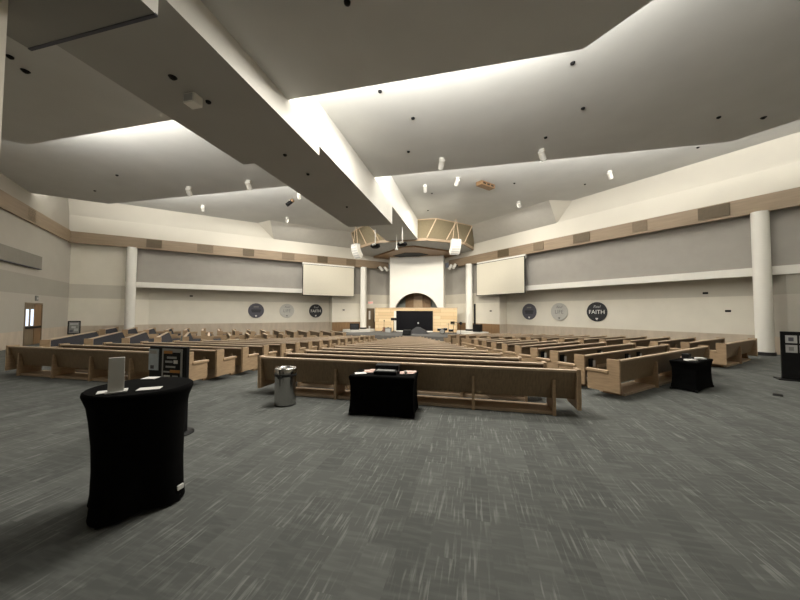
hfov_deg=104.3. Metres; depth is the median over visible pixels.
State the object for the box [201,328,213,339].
pew
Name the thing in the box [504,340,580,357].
pew
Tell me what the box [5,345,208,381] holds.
pew
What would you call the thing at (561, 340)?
pew
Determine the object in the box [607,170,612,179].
ceiling spotlight
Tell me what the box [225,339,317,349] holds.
pew
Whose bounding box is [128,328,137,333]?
cushion
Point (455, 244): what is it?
speaker
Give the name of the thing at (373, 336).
pew
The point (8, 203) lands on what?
trim
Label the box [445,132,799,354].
wall
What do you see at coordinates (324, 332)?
pew
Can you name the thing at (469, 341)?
pew
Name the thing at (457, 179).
ceiling spotlight
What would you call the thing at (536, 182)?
ceiling
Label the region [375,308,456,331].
wall
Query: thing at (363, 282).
column
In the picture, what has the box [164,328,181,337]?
pew
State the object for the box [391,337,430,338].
pew
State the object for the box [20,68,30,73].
ceiling sensor
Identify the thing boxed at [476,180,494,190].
ceiling box
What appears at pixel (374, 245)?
lamp
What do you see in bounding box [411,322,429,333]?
keyboard
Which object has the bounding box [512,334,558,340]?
pew
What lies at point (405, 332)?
floor monitor
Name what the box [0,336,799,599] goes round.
floor
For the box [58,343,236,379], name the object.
pew
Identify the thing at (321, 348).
pew
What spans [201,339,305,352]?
pew
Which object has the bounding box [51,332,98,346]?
cushion
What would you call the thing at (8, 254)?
wall panel
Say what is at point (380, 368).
box
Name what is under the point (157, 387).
card
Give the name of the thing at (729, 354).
pew
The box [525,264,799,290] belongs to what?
trim
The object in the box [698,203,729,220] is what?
air vent
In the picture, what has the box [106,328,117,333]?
cushion
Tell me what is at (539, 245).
air vent
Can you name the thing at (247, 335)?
pew
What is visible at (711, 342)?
pew
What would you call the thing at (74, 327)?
poster
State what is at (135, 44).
ceiling beam
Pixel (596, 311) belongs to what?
round sign
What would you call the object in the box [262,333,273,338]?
pew
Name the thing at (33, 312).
door
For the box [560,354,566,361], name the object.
booklet
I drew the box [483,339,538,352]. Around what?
pew
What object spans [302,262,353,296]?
projection screen
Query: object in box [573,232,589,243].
air vent
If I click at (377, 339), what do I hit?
pew
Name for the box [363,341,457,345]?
pew
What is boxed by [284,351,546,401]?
pew
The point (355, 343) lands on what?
pew
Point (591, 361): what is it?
booklet
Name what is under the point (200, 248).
air vent
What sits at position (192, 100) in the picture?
projector
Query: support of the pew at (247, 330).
on the floor at (663, 492)
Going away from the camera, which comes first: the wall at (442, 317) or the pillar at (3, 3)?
the pillar at (3, 3)
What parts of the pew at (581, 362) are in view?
armrest, panel, backrest, rail, panel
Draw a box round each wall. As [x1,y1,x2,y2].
[0,173,70,350]
[67,198,389,335]
[258,220,352,247]
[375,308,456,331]
[390,255,445,307]
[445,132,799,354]
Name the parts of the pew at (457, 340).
panel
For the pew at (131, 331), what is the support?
on the floor at (663, 492)
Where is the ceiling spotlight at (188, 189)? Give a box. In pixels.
[185,186,191,195]
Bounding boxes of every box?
[374,363,399,374]
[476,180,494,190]
[681,353,693,358]
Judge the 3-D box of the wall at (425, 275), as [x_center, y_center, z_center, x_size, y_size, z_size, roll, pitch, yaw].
[1.863,-0.611,31.259,5.240,7.500,2.800,0,-2,13]
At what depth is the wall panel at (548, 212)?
22.34 m
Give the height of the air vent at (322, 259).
0.560 m
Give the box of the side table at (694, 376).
[669,358,713,392]
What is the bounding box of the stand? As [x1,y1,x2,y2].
[67,321,80,334]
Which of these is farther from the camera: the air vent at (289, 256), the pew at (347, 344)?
the air vent at (289, 256)
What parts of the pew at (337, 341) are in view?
rail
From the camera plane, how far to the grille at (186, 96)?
6.16 m
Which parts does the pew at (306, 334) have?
backrest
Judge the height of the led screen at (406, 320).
1.960 m
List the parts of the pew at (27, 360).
panel, leg, leg, rail, backrest, leg, leg, panel, armrest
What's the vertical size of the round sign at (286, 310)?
1.240 m
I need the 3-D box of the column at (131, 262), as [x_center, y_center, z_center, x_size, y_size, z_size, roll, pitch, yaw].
[-18.298,-0.555,21.126,0.620,6.064,0.620,0,-2,13]
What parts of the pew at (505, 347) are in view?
panel, backrest, rail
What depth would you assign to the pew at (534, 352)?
9.76 m
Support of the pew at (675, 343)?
on the floor at (663, 492)
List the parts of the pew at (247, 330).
panel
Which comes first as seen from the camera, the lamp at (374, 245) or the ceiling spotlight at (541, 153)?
the ceiling spotlight at (541, 153)
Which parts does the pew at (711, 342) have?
panel, backrest, rail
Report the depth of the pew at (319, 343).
13.40 m
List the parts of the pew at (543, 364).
rail, backrest, panel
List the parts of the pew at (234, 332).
panel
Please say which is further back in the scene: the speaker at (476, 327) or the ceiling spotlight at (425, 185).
the speaker at (476, 327)
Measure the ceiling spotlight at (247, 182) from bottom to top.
0.407 m
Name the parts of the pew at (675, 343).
panel, backrest, rail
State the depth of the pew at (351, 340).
16.87 m
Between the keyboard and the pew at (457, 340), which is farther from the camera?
the keyboard
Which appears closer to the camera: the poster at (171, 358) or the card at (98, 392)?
the card at (98, 392)
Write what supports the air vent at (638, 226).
attached to the wall at (673, 309)
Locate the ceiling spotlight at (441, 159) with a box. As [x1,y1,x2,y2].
[438,157,444,169]
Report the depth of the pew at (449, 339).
21.09 m
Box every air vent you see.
[28,208,36,222]
[146,239,161,247]
[197,244,212,252]
[243,249,253,256]
[282,252,293,259]
[317,256,327,262]
[346,259,355,265]
[498,248,508,257]
[533,241,543,250]
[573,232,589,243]
[632,220,646,232]
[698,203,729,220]
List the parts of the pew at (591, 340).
backrest, rail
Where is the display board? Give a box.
[773,331,799,381]
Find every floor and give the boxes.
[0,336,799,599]
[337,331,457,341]
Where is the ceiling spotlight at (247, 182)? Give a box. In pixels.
[245,180,251,189]
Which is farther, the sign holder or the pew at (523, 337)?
the pew at (523, 337)
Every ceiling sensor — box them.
[6,54,14,59]
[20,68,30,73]
[168,74,177,80]
[344,0,350,6]
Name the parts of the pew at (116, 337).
panel, rail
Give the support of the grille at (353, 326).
attached to the subwoofer
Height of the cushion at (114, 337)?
0.310 m
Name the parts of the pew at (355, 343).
rail, backrest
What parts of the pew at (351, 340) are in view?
rail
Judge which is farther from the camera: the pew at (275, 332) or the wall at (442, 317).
the wall at (442, 317)
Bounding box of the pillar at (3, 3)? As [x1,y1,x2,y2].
[0,0,7,147]
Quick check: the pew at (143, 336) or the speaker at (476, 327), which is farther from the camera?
the speaker at (476, 327)
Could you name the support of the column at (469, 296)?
on the platform at (458, 331)
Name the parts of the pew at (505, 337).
backrest, rail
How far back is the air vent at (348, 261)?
29.51 m
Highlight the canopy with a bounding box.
[351,218,473,258]
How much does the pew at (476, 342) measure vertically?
0.800 m
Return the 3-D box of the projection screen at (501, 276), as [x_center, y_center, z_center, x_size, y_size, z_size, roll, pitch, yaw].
[7.968,-1.866,24.930,0.212,2.900,4.840,2,-3,-32]
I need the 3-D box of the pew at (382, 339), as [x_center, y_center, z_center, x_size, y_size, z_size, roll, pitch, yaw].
[0.554,2.336,15.383,2.898,0.800,0.655,0,-2,13]
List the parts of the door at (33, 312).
frame, glass pane, glass pane, frame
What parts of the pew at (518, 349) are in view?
panel, backrest, rail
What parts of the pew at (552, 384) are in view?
panel, leg, rail, backrest, leg, leg, panel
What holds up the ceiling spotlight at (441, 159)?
attached to the ceiling at (662, 77)
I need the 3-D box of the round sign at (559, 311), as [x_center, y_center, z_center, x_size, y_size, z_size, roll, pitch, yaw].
[11.306,0.832,22.089,0.050,1.240,1.240,2,-3,-32]
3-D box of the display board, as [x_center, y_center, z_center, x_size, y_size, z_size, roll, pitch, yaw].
[10.638,1.460,7.942,1.400,1.270,0.400,-1,-3,35]
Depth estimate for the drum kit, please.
26.25 m
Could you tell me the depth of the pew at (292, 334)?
21.41 m
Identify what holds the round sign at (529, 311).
attached to the wall at (673, 309)
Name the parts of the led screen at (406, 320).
trim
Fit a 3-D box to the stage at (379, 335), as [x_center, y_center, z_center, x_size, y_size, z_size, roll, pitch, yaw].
[0.877,3.288,27.022,10.626,0.780,10.728,2,-3,-32]
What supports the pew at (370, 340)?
on the floor at (663, 492)
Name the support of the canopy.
hanging from the ceiling at (536, 182)
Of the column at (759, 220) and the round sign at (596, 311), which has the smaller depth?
the column at (759, 220)
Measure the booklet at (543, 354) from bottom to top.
0.200 m
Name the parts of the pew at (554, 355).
armrest, panel, backrest, rail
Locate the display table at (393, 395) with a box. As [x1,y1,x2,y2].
[348,369,418,418]
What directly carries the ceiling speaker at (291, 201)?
hanging from the ceiling at (536, 182)
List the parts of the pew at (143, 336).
panel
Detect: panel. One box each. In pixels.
[0,243,41,269]
[405,293,430,307]
[472,200,570,243]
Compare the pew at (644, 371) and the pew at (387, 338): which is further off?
the pew at (387, 338)
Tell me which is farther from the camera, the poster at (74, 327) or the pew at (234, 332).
the pew at (234, 332)
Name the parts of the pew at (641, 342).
rail, backrest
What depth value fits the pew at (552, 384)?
5.74 m
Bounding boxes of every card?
[96,388,127,393]
[136,386,162,390]
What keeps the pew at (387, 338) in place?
on the floor at (663, 492)
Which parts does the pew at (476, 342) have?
panel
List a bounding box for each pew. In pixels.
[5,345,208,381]
[40,331,100,347]
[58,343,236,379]
[84,331,131,345]
[99,327,118,334]
[103,342,258,374]
[122,327,142,335]
[122,331,156,343]
[140,341,276,370]
[143,327,163,335]
[154,331,180,342]
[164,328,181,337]
[173,340,292,356]
[182,332,201,341]
[183,328,197,336]
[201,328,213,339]
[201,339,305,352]
[207,332,222,340]
[217,329,226,340]
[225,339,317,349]
[227,332,239,339]
[232,329,244,339]
[245,332,256,339]
[246,329,261,338]
[247,338,327,349]
[257,355,581,415]
[260,329,276,338]
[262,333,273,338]
[267,338,335,347]
[273,329,289,337]
[278,333,288,337]
[284,337,343,345]
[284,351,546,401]
[285,330,303,337]
[297,330,315,336]
[300,337,350,345]
[304,349,521,361]
[309,330,328,336]
[314,336,356,343]
[320,330,339,336]
[320,347,502,356]
[327,336,362,342]
[330,330,349,335]
[333,345,487,352]
[339,336,367,341]
[345,343,475,349]
[354,342,465,347]
[360,335,376,340]
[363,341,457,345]
[370,340,450,343]
[376,339,444,342]
[382,339,439,341]
[387,338,434,339]
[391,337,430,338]
[443,333,490,343]
[452,333,499,345]
[461,333,509,342]
[461,337,490,347]
[468,338,504,347]
[475,338,520,350]
[476,333,520,337]
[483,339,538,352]
[487,334,532,338]
[493,340,558,356]
[499,334,544,339]
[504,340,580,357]
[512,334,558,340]
[518,341,606,361]
[526,334,573,341]
[536,342,635,368]
[542,335,589,340]
[557,344,669,385]
[559,335,606,342]
[578,335,625,343]
[586,345,709,395]
[599,336,646,345]
[623,336,669,346]
[636,337,695,348]
[670,337,724,350]
[710,338,757,366]
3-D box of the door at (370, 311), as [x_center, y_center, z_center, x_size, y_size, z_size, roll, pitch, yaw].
[-2.942,1.931,30.989,0.840,2.200,0.100,2,-3,-32]
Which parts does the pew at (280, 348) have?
rail, panel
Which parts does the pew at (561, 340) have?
rail, backrest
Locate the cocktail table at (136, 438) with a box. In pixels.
[80,377,193,529]
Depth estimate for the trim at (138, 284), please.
23.97 m
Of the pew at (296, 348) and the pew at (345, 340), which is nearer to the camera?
the pew at (296, 348)
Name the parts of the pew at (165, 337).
panel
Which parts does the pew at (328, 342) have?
rail, backrest, panel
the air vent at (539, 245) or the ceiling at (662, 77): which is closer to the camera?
the ceiling at (662, 77)
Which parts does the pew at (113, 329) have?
panel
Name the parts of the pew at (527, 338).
backrest, rail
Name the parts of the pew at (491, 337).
rail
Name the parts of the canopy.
panel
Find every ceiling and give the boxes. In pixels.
[0,0,799,203]
[1,0,652,144]
[119,120,799,231]
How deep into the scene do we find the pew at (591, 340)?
14.07 m
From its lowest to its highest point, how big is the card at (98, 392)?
0.004 m
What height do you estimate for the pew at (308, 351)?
0.800 m
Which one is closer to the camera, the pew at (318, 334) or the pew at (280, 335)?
the pew at (280, 335)
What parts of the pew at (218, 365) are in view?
rail, backrest, leg, panel, armrest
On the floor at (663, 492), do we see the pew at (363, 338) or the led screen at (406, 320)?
the pew at (363, 338)
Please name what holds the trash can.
on the floor at (663, 492)
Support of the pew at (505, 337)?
on the floor at (663, 492)
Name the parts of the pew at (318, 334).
backrest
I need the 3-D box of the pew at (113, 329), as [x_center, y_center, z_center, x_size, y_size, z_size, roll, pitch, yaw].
[-15.680,1.934,17.088,0.650,0.800,2.830,2,-3,-32]
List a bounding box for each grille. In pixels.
[183,92,191,100]
[351,324,357,328]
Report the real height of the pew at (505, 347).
0.800 m
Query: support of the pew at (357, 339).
on the floor at (663, 492)
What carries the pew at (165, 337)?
on the floor at (663, 492)
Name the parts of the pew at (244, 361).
rail, backrest, leg, panel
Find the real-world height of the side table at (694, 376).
0.660 m
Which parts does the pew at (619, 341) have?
rail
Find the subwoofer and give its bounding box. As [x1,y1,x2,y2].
[350,323,358,329]
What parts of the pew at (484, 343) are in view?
panel, backrest, rail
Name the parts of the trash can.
lid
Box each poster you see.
[69,322,79,332]
[148,349,158,369]
[161,348,182,376]
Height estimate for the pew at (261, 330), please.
0.800 m
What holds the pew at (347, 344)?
on the floor at (663, 492)
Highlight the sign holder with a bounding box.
[105,357,126,393]
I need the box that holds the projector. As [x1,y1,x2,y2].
[183,92,202,108]
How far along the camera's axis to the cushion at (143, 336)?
13.82 m
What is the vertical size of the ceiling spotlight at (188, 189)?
0.407 m
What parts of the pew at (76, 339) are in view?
panel, rail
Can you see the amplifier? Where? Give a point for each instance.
(387, 330)
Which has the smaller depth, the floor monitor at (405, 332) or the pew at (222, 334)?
the pew at (222, 334)
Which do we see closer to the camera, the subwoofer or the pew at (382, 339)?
the pew at (382, 339)
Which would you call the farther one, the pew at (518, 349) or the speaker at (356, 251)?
the speaker at (356, 251)
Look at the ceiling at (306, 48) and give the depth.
5.77 m
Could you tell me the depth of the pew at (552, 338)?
15.50 m
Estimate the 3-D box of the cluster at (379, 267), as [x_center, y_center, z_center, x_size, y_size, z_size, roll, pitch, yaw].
[-1.681,-3.112,30.989,1.073,0.554,0.584,2,-3,-32]
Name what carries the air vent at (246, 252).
attached to the wall at (97, 279)
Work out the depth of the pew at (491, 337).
18.53 m
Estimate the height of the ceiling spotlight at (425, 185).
0.407 m
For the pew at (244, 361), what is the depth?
9.05 m
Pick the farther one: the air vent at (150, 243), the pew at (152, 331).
the air vent at (150, 243)
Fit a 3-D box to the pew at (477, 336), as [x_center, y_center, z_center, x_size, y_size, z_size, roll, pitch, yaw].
[6.208,2.590,19.881,3.980,0.800,0.650,2,-3,-32]
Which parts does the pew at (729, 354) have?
leg, panel, leg, rail, backrest, panel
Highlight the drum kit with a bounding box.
[437,321,456,333]
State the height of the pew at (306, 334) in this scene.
0.800 m
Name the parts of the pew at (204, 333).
panel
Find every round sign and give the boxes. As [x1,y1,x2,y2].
[248,303,263,317]
[280,304,293,317]
[309,304,321,317]
[522,304,536,319]
[551,303,567,319]
[587,302,607,320]
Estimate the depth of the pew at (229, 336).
17.15 m
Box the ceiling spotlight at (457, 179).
[454,177,459,185]
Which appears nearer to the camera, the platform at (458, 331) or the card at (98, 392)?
the card at (98, 392)
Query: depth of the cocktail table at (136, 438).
2.63 m
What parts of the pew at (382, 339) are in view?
rail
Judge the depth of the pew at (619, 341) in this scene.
13.41 m
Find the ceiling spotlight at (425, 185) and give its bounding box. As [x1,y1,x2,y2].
[423,184,426,192]
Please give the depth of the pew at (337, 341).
15.20 m
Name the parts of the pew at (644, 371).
armrest, panel, leg, leg, backrest, rail, leg, panel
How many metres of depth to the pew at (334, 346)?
9.55 m
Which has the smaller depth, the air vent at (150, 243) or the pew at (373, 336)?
the pew at (373, 336)
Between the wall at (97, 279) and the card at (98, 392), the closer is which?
the card at (98, 392)
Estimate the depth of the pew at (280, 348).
10.83 m
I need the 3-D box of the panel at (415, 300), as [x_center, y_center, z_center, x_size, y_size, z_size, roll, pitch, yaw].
[1.812,0.447,31.456,2.600,3.000,0.240,0,-2,13]
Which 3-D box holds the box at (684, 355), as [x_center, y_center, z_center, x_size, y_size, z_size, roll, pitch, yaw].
[6.773,1.331,7.321,0.200,0.130,0.180,2,-3,-32]
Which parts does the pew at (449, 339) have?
panel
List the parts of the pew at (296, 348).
rail, panel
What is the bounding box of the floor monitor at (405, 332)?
[402,330,410,335]
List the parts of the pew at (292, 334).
backrest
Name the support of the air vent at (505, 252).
attached to the wall at (673, 309)
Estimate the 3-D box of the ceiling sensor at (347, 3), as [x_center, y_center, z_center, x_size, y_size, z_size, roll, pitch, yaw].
[-0.835,-4.686,4.916,0.110,0.050,0.110,0,-2,13]
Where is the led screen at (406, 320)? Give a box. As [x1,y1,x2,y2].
[394,311,432,331]
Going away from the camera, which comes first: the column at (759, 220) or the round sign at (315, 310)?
the column at (759, 220)
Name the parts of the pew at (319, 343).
rail, backrest, panel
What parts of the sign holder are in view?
plate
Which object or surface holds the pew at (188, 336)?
on the floor at (663, 492)
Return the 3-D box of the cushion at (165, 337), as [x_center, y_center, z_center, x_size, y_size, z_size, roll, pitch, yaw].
[-10.909,1.794,14.470,0.170,0.310,3.990,2,-3,-32]
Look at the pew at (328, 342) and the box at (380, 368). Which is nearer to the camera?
the box at (380, 368)
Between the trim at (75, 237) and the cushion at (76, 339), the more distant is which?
the trim at (75, 237)
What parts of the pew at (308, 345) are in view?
rail, panel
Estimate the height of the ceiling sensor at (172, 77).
0.050 m
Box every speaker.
[286,199,293,206]
[351,227,362,258]
[449,219,460,254]
[473,304,481,331]
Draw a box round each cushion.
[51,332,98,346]
[93,332,124,344]
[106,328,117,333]
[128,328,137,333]
[130,332,148,343]
[149,329,155,333]
[161,333,171,341]
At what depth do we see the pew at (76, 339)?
11.82 m
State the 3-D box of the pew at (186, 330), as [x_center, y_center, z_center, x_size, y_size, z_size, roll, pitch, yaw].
[-12.719,2.169,18.907,0.650,0.800,2.830,2,-3,-32]
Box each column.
[124,247,136,328]
[360,267,366,328]
[465,263,472,330]
[750,210,776,355]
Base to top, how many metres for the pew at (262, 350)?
0.800 m
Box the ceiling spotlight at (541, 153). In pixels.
[538,148,546,161]
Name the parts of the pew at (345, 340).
rail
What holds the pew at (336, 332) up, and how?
on the floor at (663, 492)
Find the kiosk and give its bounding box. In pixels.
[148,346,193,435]
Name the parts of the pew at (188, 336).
panel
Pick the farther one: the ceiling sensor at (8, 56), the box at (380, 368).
the ceiling sensor at (8, 56)
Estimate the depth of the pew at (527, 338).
16.31 m
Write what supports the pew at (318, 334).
on the floor at (663, 492)
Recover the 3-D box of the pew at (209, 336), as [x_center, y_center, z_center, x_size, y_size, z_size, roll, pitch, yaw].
[-9.459,2.120,15.883,0.655,0.800,3.300,2,-3,-32]
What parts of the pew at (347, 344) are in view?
backrest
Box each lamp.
[370,229,379,248]
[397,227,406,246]
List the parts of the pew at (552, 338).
rail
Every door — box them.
[23,302,42,345]
[366,308,373,328]
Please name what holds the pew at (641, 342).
on the floor at (663, 492)
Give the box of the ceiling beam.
[7,0,417,240]
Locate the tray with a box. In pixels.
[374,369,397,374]
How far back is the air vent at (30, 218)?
15.26 m
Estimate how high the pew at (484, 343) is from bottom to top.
0.800 m
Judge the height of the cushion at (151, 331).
0.310 m
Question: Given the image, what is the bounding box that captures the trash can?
[274,366,296,406]
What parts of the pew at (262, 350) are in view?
rail, backrest, panel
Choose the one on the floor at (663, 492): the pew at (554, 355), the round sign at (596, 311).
the pew at (554, 355)
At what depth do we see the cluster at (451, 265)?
29.25 m
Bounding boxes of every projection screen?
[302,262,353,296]
[476,254,525,295]
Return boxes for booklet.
[541,351,546,357]
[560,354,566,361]
[589,358,594,366]
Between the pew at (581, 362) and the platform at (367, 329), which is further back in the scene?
the platform at (367, 329)
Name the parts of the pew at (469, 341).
panel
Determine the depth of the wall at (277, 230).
26.59 m
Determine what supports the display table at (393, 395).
on the floor at (663, 492)
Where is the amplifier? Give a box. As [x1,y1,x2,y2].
[385,327,391,332]
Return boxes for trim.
[0,189,69,241]
[68,231,388,269]
[125,282,301,292]
[449,187,799,266]
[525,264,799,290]
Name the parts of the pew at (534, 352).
armrest, panel, backrest, rail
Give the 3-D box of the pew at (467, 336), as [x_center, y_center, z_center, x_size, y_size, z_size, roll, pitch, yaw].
[5.752,2.654,20.619,3.980,0.800,0.650,2,-3,-32]
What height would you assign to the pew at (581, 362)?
0.800 m
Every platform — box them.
[343,328,374,331]
[457,330,488,333]
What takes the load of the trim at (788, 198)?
attached to the wall at (673, 309)
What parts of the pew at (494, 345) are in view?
panel, backrest, rail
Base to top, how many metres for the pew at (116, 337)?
0.800 m
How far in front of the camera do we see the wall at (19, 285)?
15.81 m
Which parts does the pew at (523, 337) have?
rail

